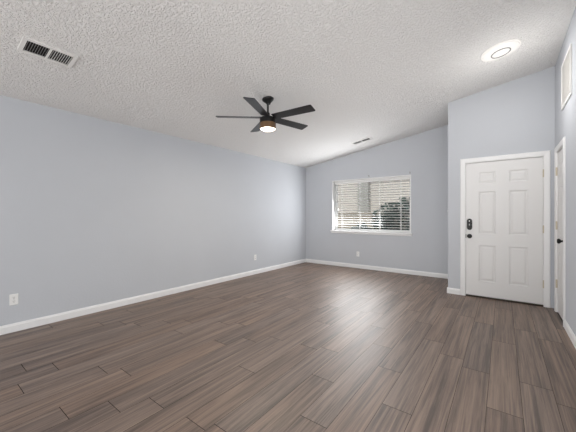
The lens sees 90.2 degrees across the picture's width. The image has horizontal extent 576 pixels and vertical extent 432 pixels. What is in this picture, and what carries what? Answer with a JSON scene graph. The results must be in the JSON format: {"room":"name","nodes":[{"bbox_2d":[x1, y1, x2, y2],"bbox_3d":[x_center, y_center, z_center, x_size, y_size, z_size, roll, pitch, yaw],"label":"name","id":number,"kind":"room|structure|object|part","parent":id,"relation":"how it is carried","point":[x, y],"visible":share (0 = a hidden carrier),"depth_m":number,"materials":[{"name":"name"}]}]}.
{"room":"living room","nodes":[
{"label":"living room","id":0,"kind":"room"},
{"bbox_2d":[0,95,305,325],"bbox_3d":[-2.362,0.000,3.787,0.140,2.440,9.635,0,0,37],"label":"wall","id":1,"kind":"structure","parent":0,"point":[94,211],"depth_m":3.83,"materials":[{"name":"grey paint"}]},
{"bbox_2d":[9,293,17,305],"bbox_3d":[-2.861,0.882,2.996,0.008,0.114,0.070,0,0,37],"label":"power outlet","id":2,"kind":"object","parent":1,"relation":"attached to","point":[13,298],"visible":1,"depth_m":2.99,"materials":[{"name":"white plastic"}]},
{"bbox_2d":[0,259,305,334],"bbox_3d":[-2.360,1.175,3.661,0.014,0.088,9.435,0,0,37],"label":"baseboard","id":3,"kind":"structure","parent":1,"relation":"attached to","point":[27,324],"depth_m":3.82,"materials":[{"name":"white paint"}]},
{"bbox_2d":[0,262,575,431],"bbox_3d":[-0.048,1.250,1.931,5.790,0.060,9.435,0,0,37],"label":"floor","id":4,"kind":"structure","parent":0,"point":[306,346],"depth_m":2.37,"materials":[{"name":"wood"}]},
{"bbox_2d":[0,0,575,167],"bbox_3d":[-0.450,-1.614,2.357,4.915,0.832,9.635,0,0,37],"label":"ceiling","id":5,"kind":"structure","parent":0,"point":[384,71],"depth_m":2.93,"materials":[{"name":"white paint"}]},
{"bbox_2d":[17,36,78,68],"bbox_3d":[-2.029,-1.371,2.436,0.214,0.046,0.365,0,0,37],"label":"ceiling vent","id":6,"kind":"object","parent":5,"relation":"in","point":[27,45],"visible":1,"depth_m":2.42,"materials":[{"name":"white metal"}]},
{"bbox_2d":[216,96,314,131],"bbox_3d":[-0.223,-1.286,3.659,1.236,0.419,1.266,0,0,37],"label":"ceiling fan","id":7,"kind":"object","parent":5,"relation":"hanging from","point":[267,123],"visible":1,"depth_m":3.58,"materials":[{"name":"black metal"}]},
{"bbox_3d":[-0.628,-1.242,3.647,0.558,0.036,0.135,0,0,-4],"label":"blade","id":8,"kind":"part","parent":7,"relation":"part of","materials":[{"name":"black wood"}]},
{"bbox_3d":[-0.395,-1.242,4.015,0.135,0.036,0.558,0,0,-22],"label":"blade","id":9,"kind":"part","parent":7,"relation":"part of","materials":[{"name":"black wood"}]},
{"bbox_3d":[-0.349,-1.242,3.311,0.135,0.036,0.558,0,0,14],"label":"blade","id":10,"kind":"part","parent":7,"relation":"part of","materials":[{"name":"black wood"}]},
{"bbox_2d":[261,127,274,131],"bbox_3d":[-0.258,-1.101,3.671,0.189,0.048,0.189,0,0,37],"label":"diffuser","id":11,"kind":"object","parent":7,"relation":"attached to","point":[268,129],"depth_m":3.63,"materials":[{"name":"white glass"}]},
{"bbox_3d":[0.028,-1.242,3.908,0.558,0.036,0.135,0,0,-40],"label":"blade","id":12,"kind":"part","parent":7,"relation":"part of","materials":[{"name":"black wood"}]},
{"bbox_3d":[0.056,-1.242,3.472,0.558,0.036,0.135,0,0,32],"label":"blade","id":13,"kind":"part","parent":7,"relation":"part of","materials":[{"name":"black wood"}]},
{"bbox_2d":[351,137,372,144],"bbox_3d":[1.493,-1.497,5.808,0.397,0.074,0.190,0,0,37],"label":"ceiling vent","id":14,"kind":"object","parent":5,"relation":"in","point":[367,138],"visible":1,"depth_m":5.80,"materials":[{"name":"white metal"}]},
{"bbox_2d":[481,39,521,61],"bbox_3d":[2.397,-1.847,3.240,0.376,0.080,0.372,0,0,-42],"label":"ceiling light","id":15,"kind":"object","parent":5,"relation":"attached to","point":[500,50],"visible":1,"depth_m":3.19,"materials":[{"name":"white plastic"}]},
{"bbox_2d":[306,125,447,273],"bbox_3d":[1.939,-0.278,6.461,3.545,2.997,0.200,0,0,37],"label":"wall","id":16,"kind":"structure","parent":0,"point":[424,155],"depth_m":6.09,"materials":[{"name":"grey paint"}]},
{"bbox_2d":[330,175,412,235],"bbox_3d":[1.846,-0.198,6.502,1.877,1.265,0.245,0,0,37],"label":"window","id":17,"kind":"structure","parent":16,"relation":"in","point":[334,215],"depth_m":6.62,"materials":[{"name":"white paint"}]},
{"bbox_3d":[1.846,0.384,6.502,1.877,0.026,0.245,0,0,37],"label":"sill","id":18,"kind":"part","parent":17,"relation":"part of","materials":[{"name":"white paint"}]},
{"bbox_2d":[334,176,409,232],"bbox_3d":[1.852,-0.221,6.510,1.755,1.176,0.084,0,0,37],"label":"window blind","id":19,"kind":"object","parent":17,"relation":"attached to","point":[404,177],"visible":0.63,"depth_m":6.46,"materials":[{"name":"white plastic"}]},
{"bbox_3d":[1.857,0.354,6.516,1.753,0.026,0.058,0,0,37],"label":"rail","id":20,"kind":"part","parent":19,"relation":"part of","materials":[{"name":"white plastic"}]},
{"bbox_3d":[1.900,-0.220,6.574,1.777,1.181,0.045,0,0,37],"label":"frame","id":21,"kind":"part","parent":17,"relation":"part of","materials":[{"name":"white plastic"}]},
{"bbox_2d":[306,259,447,278],"bbox_3d":[1.825,1.175,6.413,3.391,0.088,0.014,0,0,37],"label":"baseboard","id":22,"kind":"structure","parent":16,"relation":"attached to","point":[395,270],"depth_m":6.23,"materials":[{"name":"white paint"}]},
{"bbox_2d":[448,100,456,287],"bbox_3d":[2.892,-0.277,4.909,0.120,2.993,1.145,0,0,37],"label":"wall","id":23,"kind":"structure","parent":0,"point":[452,106],"depth_m":4.45,"materials":[{"name":"grey paint"}]},
{"bbox_2d":[447,287,459,294],"bbox_3d":[2.895,1.175,4.888,0.178,0.088,1.145,0,0,37],"label":"baseboard","id":24,"kind":"structure","parent":23,"relation":"attached to","point":[449,290],"depth_m":4.43,"materials":[{"name":"white paint"}]},
{"bbox_2d":[457,66,554,307],"bbox_3d":[3.083,-0.364,4.138,1.110,3.168,0.140,0,0,37],"label":"wall","id":25,"kind":"structure","parent":0,"point":[516,116],"depth_m":4.03,"materials":[{"name":"grey paint"}]},
{"bbox_2d":[460,150,550,307],"bbox_3d":[3.069,0.184,4.115,1.027,2.070,0.192,0,0,37],"label":"door","id":26,"kind":"structure","parent":25,"relation":"in","point":[505,200],"depth_m":4.06,"materials":[{"name":"white paint"}]},
{"bbox_2d":[555,7,575,335],"bbox_3d":[2.538,-0.375,2.366,0.140,3.190,3.630,0,0,37],"label":"wall","id":27,"kind":"structure","parent":0,"point":[565,120],"depth_m":2.88,"materials":[{"name":"grey paint"}]},
{"bbox_2d":[554,136,565,326],"bbox_3d":[3.244,0.195,3.356,0.196,2.091,0.682,0,0,37],"label":"door","id":28,"kind":"structure","parent":27,"relation":"in","point":[560,150],"depth_m":3.44,"materials":[{"name":"white paint"}]},
{"bbox_2d":[561,43,571,110],"bbox_3d":[2.944,-1.435,3.037,0.014,0.500,0.550,0,0,37],"label":"air vent","id":29,"kind":"object","parent":27,"relation":"in","point":[566,68],"visible":1,"depth_m":3.00,"materials":[{"name":"white metal"}]},
{"bbox_2d":[564,319,575,348],"bbox_3d":[2.195,1.175,2.035,0.014,0.088,2.689,0,0,37],"label":"baseboard","id":30,"kind":"structure","parent":27,"relation":"attached to","point":[567,328],"depth_m":2.83,"materials":[{"name":"white paint"}]},
{"label":"outside","id":31,"kind":"structure","parent":0,"visible":0},
{"bbox_3d":[6.909,1.420,17.582,22.000,0.100,23.565,0,0,37],"label":"ground","id":32,"kind":"structure","parent":31,"visible":0},
{"bbox_2d":[351,223,368,228],"bbox_3d":[2.312,0.797,9.186,0.925,1.184,0.964,0,0,37],"label":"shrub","id":33,"kind":"object","parent":32,"relation":"on","point":[357,226],"visible":0.05,"depth_m":9.07,"materials":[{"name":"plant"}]},
{"bbox_2d":[338,179,409,211],"bbox_3d":[6.481,-1.430,15.758,13.500,5.600,6.400,0,0,37],"label":"house","id":34,"kind":"structure","parent":32,"relation":"on","point":[365,190],"depth_m":14.47,"materials":[{"name":"beige paint"}]},
{"bbox_2d":[338,213,409,229],"bbox_3d":[1.807,0.635,10.762,18.000,1.470,0.260,0,0,37],"label":"fence","id":35,"kind":"object","parent":32,"relation":"on","point":[344,222],"visible":0.02,"depth_m":10.20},
{"bbox_2d":[369,197,409,229],"bbox_3d":[3.558,0.382,7.866,2.725,2.011,1.855,0,0,37],"label":"shrub","id":36,"kind":"object","parent":32,"relation":"on","point":[403,201],"visible":0.17,"depth_m":7.90,"materials":[{"name":"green plant"}]}
]}

